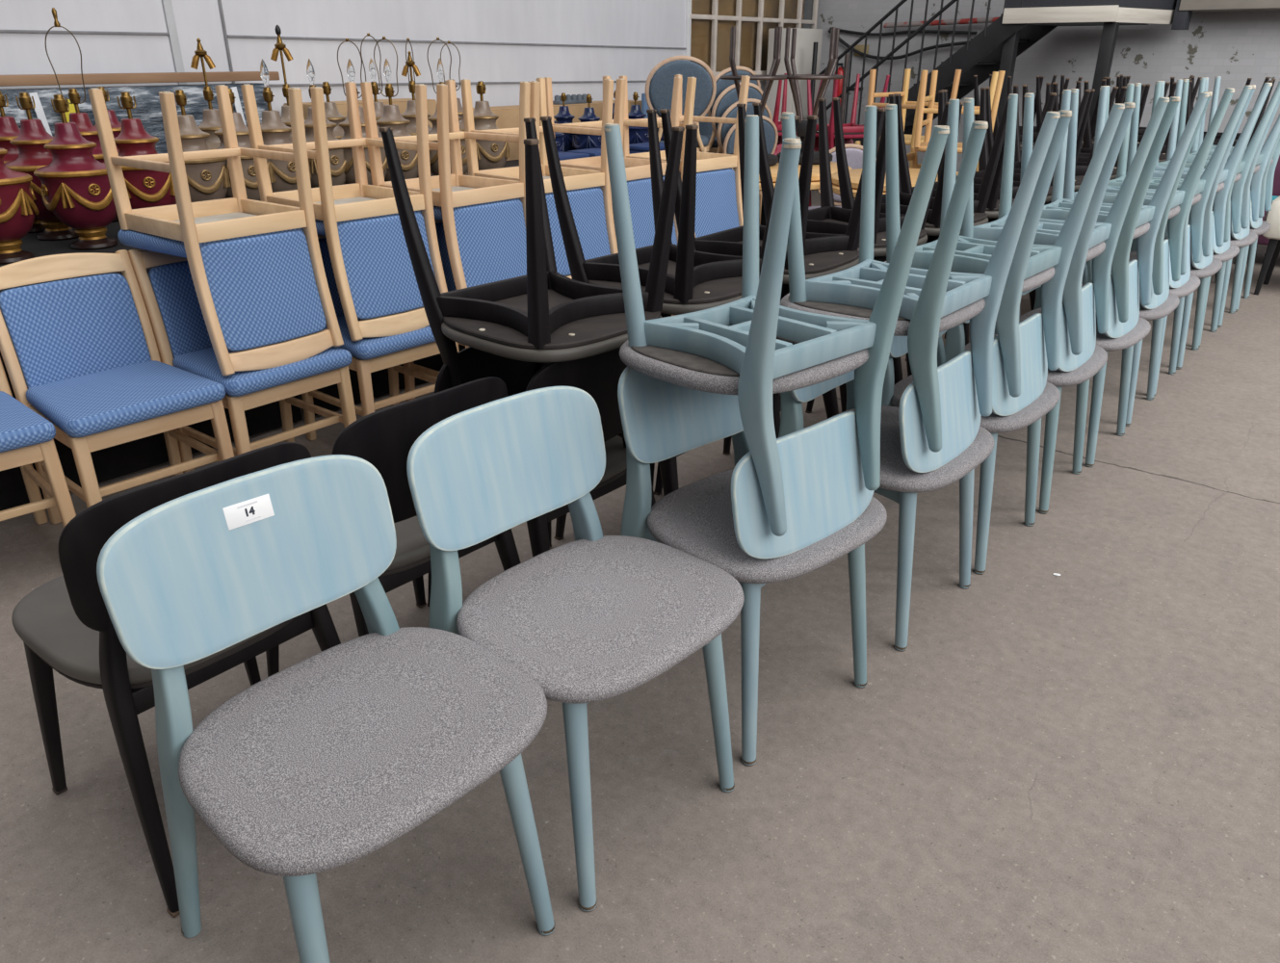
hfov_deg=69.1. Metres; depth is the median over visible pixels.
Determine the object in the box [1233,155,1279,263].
sofa
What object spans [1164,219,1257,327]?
dining chair
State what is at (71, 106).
tag
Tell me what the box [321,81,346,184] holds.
table lamp
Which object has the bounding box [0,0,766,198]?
wall
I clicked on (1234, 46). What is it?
wall
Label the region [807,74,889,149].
chair
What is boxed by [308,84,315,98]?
socket
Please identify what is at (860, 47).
notice
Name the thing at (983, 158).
chair
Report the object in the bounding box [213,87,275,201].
table lamp
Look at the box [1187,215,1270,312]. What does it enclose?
dining chair
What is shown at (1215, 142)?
chair
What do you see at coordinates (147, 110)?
mattress
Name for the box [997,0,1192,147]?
stair landing
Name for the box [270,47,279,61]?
socket
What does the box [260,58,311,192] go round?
table lamp
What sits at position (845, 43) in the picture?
cable
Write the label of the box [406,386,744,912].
dining chair
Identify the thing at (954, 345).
dining chair
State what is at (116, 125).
table lamp
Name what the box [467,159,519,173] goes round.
trestle table
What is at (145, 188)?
table lamp
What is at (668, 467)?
chair
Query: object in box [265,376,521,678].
chair
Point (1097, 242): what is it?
dining chair
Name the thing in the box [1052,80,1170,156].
chair
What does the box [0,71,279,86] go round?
plank
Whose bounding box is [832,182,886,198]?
round table
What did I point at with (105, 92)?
socket
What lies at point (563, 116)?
table lamp
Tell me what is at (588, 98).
socket
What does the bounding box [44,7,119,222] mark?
table lamp
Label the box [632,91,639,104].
socket
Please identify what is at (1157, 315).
dining chair
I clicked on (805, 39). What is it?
tall cabinet
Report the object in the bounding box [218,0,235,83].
trim
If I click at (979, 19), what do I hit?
pipe
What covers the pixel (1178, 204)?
dining chair
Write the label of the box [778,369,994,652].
dining chair
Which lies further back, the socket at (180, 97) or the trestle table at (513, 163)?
the trestle table at (513, 163)
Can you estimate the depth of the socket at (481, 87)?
4.96 m
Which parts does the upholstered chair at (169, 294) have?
leg, rail, backrest, leg, seat, seat frame, leg, leg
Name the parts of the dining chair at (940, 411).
leg, leg, seat, seat frame, backrest, leg, leg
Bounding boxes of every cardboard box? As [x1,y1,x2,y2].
[283,98,436,128]
[472,100,641,160]
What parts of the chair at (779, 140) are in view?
backrest, leg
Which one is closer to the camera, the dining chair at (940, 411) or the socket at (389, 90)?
the dining chair at (940, 411)
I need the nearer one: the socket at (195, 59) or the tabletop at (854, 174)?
the socket at (195, 59)
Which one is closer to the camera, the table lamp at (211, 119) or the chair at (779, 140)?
the table lamp at (211, 119)
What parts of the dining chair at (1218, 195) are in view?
leg, leg, seat frame, backrest, seat, leg, leg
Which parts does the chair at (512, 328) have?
leg, backrest, leg, leg, seat frame, seat, leg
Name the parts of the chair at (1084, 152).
leg, leg, seat frame, leg, leg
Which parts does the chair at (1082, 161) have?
leg, leg, seat frame, seat, leg, leg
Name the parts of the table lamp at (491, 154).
lamp shade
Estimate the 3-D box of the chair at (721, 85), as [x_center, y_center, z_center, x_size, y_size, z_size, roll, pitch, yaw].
[0.593,-2.726,7.308,0.483,0.995,0.603,-13,28,-25]
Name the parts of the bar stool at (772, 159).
leg, leg, seat, leg, leg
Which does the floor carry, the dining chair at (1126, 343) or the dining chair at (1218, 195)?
the dining chair at (1126, 343)
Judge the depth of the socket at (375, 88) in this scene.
4.89 m
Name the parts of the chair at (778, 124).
leg, backrest, seat frame, leg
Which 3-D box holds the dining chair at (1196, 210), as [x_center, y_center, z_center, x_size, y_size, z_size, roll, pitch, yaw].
[2.268,-1.310,4.104,0.511,0.808,0.514,19,31,35]
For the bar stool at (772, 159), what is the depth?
5.29 m
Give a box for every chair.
[0,249,234,523]
[0,358,76,528]
[11,442,340,917]
[87,84,343,376]
[96,454,555,962]
[128,248,356,472]
[240,81,447,341]
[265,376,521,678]
[301,234,458,440]
[360,79,530,289]
[378,117,684,396]
[403,219,468,401]
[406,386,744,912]
[427,347,655,606]
[460,77,617,278]
[540,108,799,317]
[545,75,682,248]
[554,432,688,540]
[603,114,949,558]
[617,365,887,766]
[619,74,750,237]
[645,55,716,152]
[653,290,838,495]
[659,104,886,284]
[698,114,712,134]
[702,65,760,153]
[711,82,766,153]
[716,98,772,153]
[722,115,778,224]
[752,98,948,300]
[772,73,822,155]
[777,135,811,206]
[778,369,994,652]
[779,104,1060,472]
[805,234,960,413]
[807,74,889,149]
[808,143,876,209]
[813,136,853,151]
[832,94,1008,235]
[838,256,902,412]
[867,68,961,168]
[881,329,1060,574]
[885,99,1124,416]
[893,90,1057,243]
[905,218,997,361]
[906,146,917,168]
[914,70,1005,171]
[941,87,1091,203]
[943,202,1050,339]
[944,319,1107,514]
[960,93,1169,371]
[973,74,1057,131]
[985,84,1118,220]
[992,76,1082,149]
[1018,285,1150,467]
[1019,89,1209,338]
[1021,82,1146,180]
[1035,75,1130,145]
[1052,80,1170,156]
[1063,85,1234,309]
[1081,261,1179,426]
[1083,78,1192,162]
[1086,259,1200,396]
[1104,83,1252,287]
[1106,76,1201,144]
[1115,74,1194,132]
[1125,80,1272,268]
[1128,237,1222,369]
[1155,78,1279,254]
[1163,237,1239,348]
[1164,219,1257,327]
[1169,77,1270,139]
[1175,78,1279,239]
[1182,78,1276,147]
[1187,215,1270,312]
[1198,76,1279,228]
[1253,195,1279,295]
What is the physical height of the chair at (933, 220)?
0.792 m
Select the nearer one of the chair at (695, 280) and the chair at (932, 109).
the chair at (695, 280)
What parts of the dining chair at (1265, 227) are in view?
seat, leg, leg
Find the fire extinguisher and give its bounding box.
[832,63,861,103]
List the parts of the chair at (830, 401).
leg, leg, leg, leg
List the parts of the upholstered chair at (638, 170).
leg, leg, seat frame, leg, seat, backrest, leg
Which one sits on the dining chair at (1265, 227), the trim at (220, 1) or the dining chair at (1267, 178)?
the dining chair at (1267, 178)
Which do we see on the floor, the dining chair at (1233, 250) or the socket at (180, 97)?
the dining chair at (1233, 250)
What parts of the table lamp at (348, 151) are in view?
bulb, lamp shade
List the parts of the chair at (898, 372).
leg, backrest, leg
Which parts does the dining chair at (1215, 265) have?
leg, seat, leg, leg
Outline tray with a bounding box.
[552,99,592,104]
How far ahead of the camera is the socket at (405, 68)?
5.02 m
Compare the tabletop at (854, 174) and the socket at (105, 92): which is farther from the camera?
the tabletop at (854, 174)
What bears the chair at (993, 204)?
on the chair at (966, 326)
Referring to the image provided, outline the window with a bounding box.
[690,0,818,80]
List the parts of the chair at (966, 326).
leg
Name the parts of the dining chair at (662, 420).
leg, backrest, seat frame, leg, leg, seat, leg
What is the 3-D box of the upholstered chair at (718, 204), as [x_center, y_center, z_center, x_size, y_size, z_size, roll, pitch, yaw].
[0.223,-1.586,4.668,0.545,0.832,0.458,21,32,38]
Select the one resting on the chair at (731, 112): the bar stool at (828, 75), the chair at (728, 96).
the chair at (728, 96)
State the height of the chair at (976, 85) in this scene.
0.792 m
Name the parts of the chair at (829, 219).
leg, backrest, leg, seat frame, leg, seat, leg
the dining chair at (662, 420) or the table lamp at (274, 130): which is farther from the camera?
the table lamp at (274, 130)
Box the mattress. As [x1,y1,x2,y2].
[0,82,268,154]
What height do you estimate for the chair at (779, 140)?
0.792 m
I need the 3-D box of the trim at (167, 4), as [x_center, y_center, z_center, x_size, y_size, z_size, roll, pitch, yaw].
[-2.531,-2.974,4.785,0.012,4.200,0.045,19,31,35]
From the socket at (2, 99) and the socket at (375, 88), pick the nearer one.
the socket at (2, 99)
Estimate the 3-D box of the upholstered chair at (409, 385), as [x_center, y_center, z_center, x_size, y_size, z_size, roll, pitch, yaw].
[-0.698,-0.690,3.851,0.545,0.832,0.458,19,31,35]
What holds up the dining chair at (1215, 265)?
on the floor
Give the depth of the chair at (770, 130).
6.89 m
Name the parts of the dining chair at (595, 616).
leg, backrest, leg, leg, seat, leg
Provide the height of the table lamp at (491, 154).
0.548 m
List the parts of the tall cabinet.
door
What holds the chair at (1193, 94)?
on the chair
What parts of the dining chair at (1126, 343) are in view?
backrest, leg, seat, leg, leg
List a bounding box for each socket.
[0,90,5,116]
[18,91,32,119]
[52,93,68,122]
[67,88,80,112]
[96,86,107,106]
[120,91,132,118]
[174,89,187,115]
[190,54,199,69]
[202,85,214,109]
[203,54,215,69]
[228,87,235,112]
[261,87,274,110]
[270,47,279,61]
[282,47,293,61]
[282,83,289,105]
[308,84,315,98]
[321,81,331,102]
[370,81,379,102]
[384,83,394,104]
[401,64,409,77]
[408,80,416,100]
[412,64,420,76]
[476,80,486,101]
[560,92,567,105]
[586,93,592,107]
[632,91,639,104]
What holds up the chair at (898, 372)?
on the floor
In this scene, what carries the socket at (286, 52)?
attached to the table lamp at (279, 46)
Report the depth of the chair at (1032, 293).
4.62 m
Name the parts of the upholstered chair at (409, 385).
leg, backrest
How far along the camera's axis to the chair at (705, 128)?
7.68 m
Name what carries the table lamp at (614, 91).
on the trestle table at (513, 163)
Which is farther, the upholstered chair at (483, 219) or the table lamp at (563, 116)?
the table lamp at (563, 116)
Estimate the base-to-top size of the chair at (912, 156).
0.849 m
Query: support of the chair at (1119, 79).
on the chair
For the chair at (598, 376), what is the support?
on the floor
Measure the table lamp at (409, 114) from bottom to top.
0.757 m
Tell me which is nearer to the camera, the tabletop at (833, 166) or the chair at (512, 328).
the chair at (512, 328)
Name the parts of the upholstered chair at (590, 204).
leg, leg, seat frame, leg, seat, backrest, leg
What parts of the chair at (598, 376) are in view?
leg, leg, leg, backrest, seat frame, seat, leg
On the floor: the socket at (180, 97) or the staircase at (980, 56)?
the staircase at (980, 56)
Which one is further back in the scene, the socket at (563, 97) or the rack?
the rack
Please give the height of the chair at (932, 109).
0.849 m
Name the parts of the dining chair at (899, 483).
leg, backrest, leg, seat frame, leg, seat, leg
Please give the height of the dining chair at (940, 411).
0.808 m
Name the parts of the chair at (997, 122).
leg, leg, seat frame, leg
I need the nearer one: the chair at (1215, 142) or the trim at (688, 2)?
the chair at (1215, 142)
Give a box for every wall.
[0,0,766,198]
[816,0,1279,207]
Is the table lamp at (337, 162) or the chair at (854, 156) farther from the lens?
the chair at (854, 156)
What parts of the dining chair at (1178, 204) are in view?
leg, leg, seat frame, backrest, seat, leg, leg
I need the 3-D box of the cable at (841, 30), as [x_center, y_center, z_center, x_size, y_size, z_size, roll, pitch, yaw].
[2.636,-4.572,9.429,1.602,0.089,0.039,19,31,35]
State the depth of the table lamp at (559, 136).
5.68 m
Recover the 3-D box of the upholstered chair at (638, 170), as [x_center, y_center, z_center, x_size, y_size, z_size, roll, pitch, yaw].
[-0.114,-1.450,4.374,0.545,0.832,0.458,19,31,35]
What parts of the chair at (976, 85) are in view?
leg, seat frame, leg, leg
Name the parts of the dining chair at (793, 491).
leg, seat, leg, seat frame, leg, backrest, leg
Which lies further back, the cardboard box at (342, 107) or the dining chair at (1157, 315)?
the cardboard box at (342, 107)
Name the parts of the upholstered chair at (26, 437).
seat frame, leg, seat, leg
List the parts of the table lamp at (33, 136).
lamp shade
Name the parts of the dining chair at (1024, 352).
leg, leg, seat, seat frame, backrest, leg, leg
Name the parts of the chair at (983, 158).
leg, leg, seat frame, seat, leg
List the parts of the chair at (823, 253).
leg, leg, seat frame, leg, seat, leg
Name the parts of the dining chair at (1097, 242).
leg, leg, seat frame, backrest, seat, leg, leg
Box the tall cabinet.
[766,27,822,138]
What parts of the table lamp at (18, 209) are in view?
lamp shade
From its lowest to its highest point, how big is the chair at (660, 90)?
1.045 m
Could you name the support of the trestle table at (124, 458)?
on the floor
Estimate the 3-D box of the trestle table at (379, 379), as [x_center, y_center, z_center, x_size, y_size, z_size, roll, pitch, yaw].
[-1.415,-1.123,4.929,1.680,0.718,1.970,19,31,35]
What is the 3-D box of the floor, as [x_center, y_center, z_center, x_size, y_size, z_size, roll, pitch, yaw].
[2.395,-0.566,4.695,14.000,0.100,14.000,19,31,35]
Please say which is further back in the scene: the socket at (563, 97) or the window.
the window
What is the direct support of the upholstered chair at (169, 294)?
on the floor
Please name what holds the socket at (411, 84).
attached to the table lamp at (409, 114)
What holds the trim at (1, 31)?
attached to the wall at (652, 23)
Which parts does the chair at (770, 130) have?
frame, leg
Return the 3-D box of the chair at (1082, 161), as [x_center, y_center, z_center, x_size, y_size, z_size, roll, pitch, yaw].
[2.364,-1.742,5.086,0.527,0.792,0.468,18,30,33]
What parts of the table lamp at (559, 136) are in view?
lamp shade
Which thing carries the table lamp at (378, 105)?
on the trestle table at (379, 379)
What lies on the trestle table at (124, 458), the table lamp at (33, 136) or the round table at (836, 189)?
the table lamp at (33, 136)
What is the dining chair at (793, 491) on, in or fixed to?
on the dining chair at (662, 420)
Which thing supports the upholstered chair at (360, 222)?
on the upholstered chair at (369, 354)
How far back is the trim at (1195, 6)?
7.45 m
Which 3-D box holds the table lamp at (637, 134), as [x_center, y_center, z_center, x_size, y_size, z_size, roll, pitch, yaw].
[-0.029,-2.395,6.293,0.228,0.449,0.228,8,26,17]
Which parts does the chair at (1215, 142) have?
leg, seat frame, leg, leg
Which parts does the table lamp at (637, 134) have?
lamp shade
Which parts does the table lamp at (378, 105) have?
bulb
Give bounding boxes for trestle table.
[0,221,302,511]
[300,172,465,416]
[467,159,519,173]
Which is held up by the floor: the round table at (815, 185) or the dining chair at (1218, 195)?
the round table at (815, 185)
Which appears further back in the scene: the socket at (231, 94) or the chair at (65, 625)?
the socket at (231, 94)
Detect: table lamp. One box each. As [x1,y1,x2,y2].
[0,90,45,233]
[0,148,38,264]
[4,91,78,240]
[33,93,117,250]
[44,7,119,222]
[94,86,121,213]
[103,91,176,208]
[174,89,230,202]
[190,38,221,150]
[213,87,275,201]
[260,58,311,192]
[270,25,305,142]
[304,58,346,187]
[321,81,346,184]
[337,38,388,184]
[360,32,383,133]
[373,36,418,182]
[400,38,431,178]
[427,37,468,175]
[440,40,468,175]
[462,80,509,170]
[553,92,575,152]
[553,120,564,152]
[572,93,601,150]
[612,90,615,119]
[627,91,649,144]
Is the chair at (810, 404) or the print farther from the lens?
the chair at (810, 404)
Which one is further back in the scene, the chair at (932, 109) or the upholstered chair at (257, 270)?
the chair at (932, 109)
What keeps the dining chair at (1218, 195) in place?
on the dining chair at (1215, 265)
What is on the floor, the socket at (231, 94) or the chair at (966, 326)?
the chair at (966, 326)
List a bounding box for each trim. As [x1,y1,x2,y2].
[0,29,169,34]
[161,0,186,84]
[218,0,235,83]
[227,34,686,49]
[268,80,646,86]
[684,0,691,60]
[1178,0,1279,12]
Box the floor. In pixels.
[0,190,1279,962]
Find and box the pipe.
[883,16,999,27]
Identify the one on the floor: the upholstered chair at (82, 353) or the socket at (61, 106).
the upholstered chair at (82, 353)
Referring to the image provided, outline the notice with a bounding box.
[854,44,868,55]
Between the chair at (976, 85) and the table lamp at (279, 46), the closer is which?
the table lamp at (279, 46)
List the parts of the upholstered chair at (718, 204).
leg, leg, seat frame, leg, seat, backrest, leg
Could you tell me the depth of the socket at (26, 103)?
3.57 m
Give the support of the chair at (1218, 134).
on the chair
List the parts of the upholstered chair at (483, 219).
leg, seat frame, leg, leg, seat, backrest, leg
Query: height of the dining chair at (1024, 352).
0.808 m
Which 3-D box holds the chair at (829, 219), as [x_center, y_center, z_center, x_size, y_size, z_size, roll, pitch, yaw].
[0.724,-0.911,3.283,0.527,0.792,0.468,19,31,36]
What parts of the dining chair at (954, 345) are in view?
leg, seat, leg, leg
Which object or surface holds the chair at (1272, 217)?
on the floor
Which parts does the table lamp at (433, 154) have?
bulb, lamp shade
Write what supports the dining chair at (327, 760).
on the floor
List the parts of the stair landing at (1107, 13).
post, post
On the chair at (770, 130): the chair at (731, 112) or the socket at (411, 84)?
the chair at (731, 112)
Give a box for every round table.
[758,181,820,225]
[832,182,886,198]
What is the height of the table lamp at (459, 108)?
0.747 m
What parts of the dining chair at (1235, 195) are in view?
leg, leg, seat frame, backrest, seat, leg, leg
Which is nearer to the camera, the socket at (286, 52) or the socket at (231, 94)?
the socket at (231, 94)
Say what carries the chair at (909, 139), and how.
on the chair
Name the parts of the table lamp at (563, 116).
lamp shade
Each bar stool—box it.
[719,26,786,166]
[776,26,843,164]
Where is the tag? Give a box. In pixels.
[65,99,76,122]
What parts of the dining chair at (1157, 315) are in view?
leg, seat, leg, leg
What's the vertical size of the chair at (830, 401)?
0.792 m
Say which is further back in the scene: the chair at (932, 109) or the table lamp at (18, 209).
the chair at (932, 109)
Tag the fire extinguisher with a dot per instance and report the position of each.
(841, 68)
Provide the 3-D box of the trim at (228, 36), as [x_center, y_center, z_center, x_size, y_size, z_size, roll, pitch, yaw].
[-0.959,-3.200,6.792,0.008,0.060,4.340,19,31,35]
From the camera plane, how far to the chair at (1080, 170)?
4.61 m
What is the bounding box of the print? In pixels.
[236,500,261,522]
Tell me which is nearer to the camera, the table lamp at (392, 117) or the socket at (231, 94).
the socket at (231, 94)
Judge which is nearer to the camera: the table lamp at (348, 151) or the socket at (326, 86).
the table lamp at (348, 151)
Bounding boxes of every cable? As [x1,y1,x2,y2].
[828,29,969,59]
[829,26,977,35]
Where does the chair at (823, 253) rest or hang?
on the chair at (830, 401)
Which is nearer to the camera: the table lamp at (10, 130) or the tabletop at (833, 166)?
the table lamp at (10, 130)
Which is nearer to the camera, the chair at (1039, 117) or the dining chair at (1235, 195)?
the dining chair at (1235, 195)
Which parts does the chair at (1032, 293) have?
leg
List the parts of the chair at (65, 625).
leg, leg, seat, backrest, seat frame, leg, leg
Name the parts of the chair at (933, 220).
leg, leg, seat frame, leg, seat, leg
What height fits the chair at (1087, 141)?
0.792 m
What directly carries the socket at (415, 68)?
attached to the table lamp at (409, 114)
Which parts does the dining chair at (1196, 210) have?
leg, leg, seat frame, backrest, seat, leg, leg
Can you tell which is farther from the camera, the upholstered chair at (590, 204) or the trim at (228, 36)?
the trim at (228, 36)
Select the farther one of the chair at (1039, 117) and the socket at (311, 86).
the chair at (1039, 117)
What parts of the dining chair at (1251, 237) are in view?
leg, seat, leg, leg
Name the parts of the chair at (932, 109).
leg, leg, seat, leg, leg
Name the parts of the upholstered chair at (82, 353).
leg, rail, backrest, leg, seat frame, seat, leg, leg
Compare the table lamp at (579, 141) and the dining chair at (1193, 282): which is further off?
the table lamp at (579, 141)
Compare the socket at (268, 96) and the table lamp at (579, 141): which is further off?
the table lamp at (579, 141)
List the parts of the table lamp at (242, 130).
lamp shade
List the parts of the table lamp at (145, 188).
lamp shade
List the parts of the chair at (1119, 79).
leg, leg, seat frame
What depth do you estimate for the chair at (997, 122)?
6.55 m
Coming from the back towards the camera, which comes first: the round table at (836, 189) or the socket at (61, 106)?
the round table at (836, 189)
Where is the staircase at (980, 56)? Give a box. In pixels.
[810,0,1057,206]
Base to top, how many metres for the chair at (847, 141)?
0.792 m
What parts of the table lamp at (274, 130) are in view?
bulb, lamp shade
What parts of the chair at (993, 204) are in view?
leg, leg, seat frame, seat, leg, leg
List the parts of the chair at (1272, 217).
leg, seat, leg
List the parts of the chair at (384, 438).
leg, leg, seat, leg, backrest, seat frame, leg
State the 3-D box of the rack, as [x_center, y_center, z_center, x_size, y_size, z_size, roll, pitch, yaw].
[-0.520,-2.896,7.035,0.100,0.064,0.360,19,31,35]
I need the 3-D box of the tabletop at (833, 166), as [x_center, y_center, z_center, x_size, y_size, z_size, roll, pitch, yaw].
[0.771,-1.869,5.560,0.971,0.040,0.971,19,31,35]
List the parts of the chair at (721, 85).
seat, post, seat rail, frame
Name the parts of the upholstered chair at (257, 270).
leg, leg, seat, seat frame, leg, backrest, rail, leg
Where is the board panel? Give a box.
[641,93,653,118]
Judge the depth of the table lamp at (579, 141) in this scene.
5.92 m
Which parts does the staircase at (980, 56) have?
newel post, newel post, handrail, handrail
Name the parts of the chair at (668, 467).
leg, leg, leg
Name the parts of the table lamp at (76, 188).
lamp shade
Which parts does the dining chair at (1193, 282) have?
leg, seat, leg, leg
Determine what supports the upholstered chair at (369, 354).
on the floor
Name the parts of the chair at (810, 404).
leg, leg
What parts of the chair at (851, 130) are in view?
leg, leg, seat frame, seat, leg, leg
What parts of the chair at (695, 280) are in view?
leg, leg, seat frame, leg, seat, leg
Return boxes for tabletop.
[731,161,851,182]
[831,168,958,192]
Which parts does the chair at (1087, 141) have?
leg, seat frame, leg, leg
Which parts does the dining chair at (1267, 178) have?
leg, leg, seat frame, backrest, leg, leg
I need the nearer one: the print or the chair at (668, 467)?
the print
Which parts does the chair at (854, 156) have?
seat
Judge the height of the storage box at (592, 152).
0.156 m
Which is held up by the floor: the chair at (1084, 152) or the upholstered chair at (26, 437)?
the upholstered chair at (26, 437)
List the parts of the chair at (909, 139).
leg, seat, leg, leg, leg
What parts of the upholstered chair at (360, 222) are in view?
leg, leg, seat frame, leg, seat, backrest, rail, leg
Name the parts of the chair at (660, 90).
post, seat, post, seat rail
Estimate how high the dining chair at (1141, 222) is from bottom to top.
0.808 m
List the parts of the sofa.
backrest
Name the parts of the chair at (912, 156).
leg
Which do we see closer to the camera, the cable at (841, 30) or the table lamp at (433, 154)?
the table lamp at (433, 154)
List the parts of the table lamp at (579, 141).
lamp shade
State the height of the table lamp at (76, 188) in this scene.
0.548 m
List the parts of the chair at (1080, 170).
leg, leg, seat frame, seat, leg, leg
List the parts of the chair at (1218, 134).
leg, leg, seat frame, leg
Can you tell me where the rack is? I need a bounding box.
[552,93,592,104]
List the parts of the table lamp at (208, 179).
lamp shade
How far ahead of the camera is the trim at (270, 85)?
6.41 m
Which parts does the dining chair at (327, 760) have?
leg, backrest, leg, seat, leg, leg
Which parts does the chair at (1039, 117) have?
leg, leg, leg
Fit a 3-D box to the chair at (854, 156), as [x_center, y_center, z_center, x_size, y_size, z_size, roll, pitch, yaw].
[1.341,-1.875,6.377,0.425,0.876,0.531,-1,25,-2]
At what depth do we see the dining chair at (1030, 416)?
2.74 m
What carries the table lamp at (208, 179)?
on the trestle table at (379, 379)
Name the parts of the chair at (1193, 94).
leg, leg, seat frame, leg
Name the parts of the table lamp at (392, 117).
bulb, lamp shade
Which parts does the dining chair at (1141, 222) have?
leg, leg, seat frame, backrest, seat, leg, leg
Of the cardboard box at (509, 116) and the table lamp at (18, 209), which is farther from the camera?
the cardboard box at (509, 116)
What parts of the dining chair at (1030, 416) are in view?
leg, backrest, leg, seat, leg, leg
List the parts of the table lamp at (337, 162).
bulb, lamp shade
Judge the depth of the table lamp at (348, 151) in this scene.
4.47 m
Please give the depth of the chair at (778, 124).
7.51 m
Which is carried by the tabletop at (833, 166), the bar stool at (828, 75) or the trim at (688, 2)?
the bar stool at (828, 75)
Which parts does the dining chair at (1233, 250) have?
seat, leg, leg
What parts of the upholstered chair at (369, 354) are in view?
leg, backrest, leg, seat, leg, seat frame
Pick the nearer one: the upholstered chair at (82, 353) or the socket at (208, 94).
the upholstered chair at (82, 353)
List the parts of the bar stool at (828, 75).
leg, leg, seat, leg, leg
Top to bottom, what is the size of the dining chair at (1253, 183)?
0.808 m
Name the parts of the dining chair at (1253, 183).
leg, leg, seat frame, backrest, seat, leg, leg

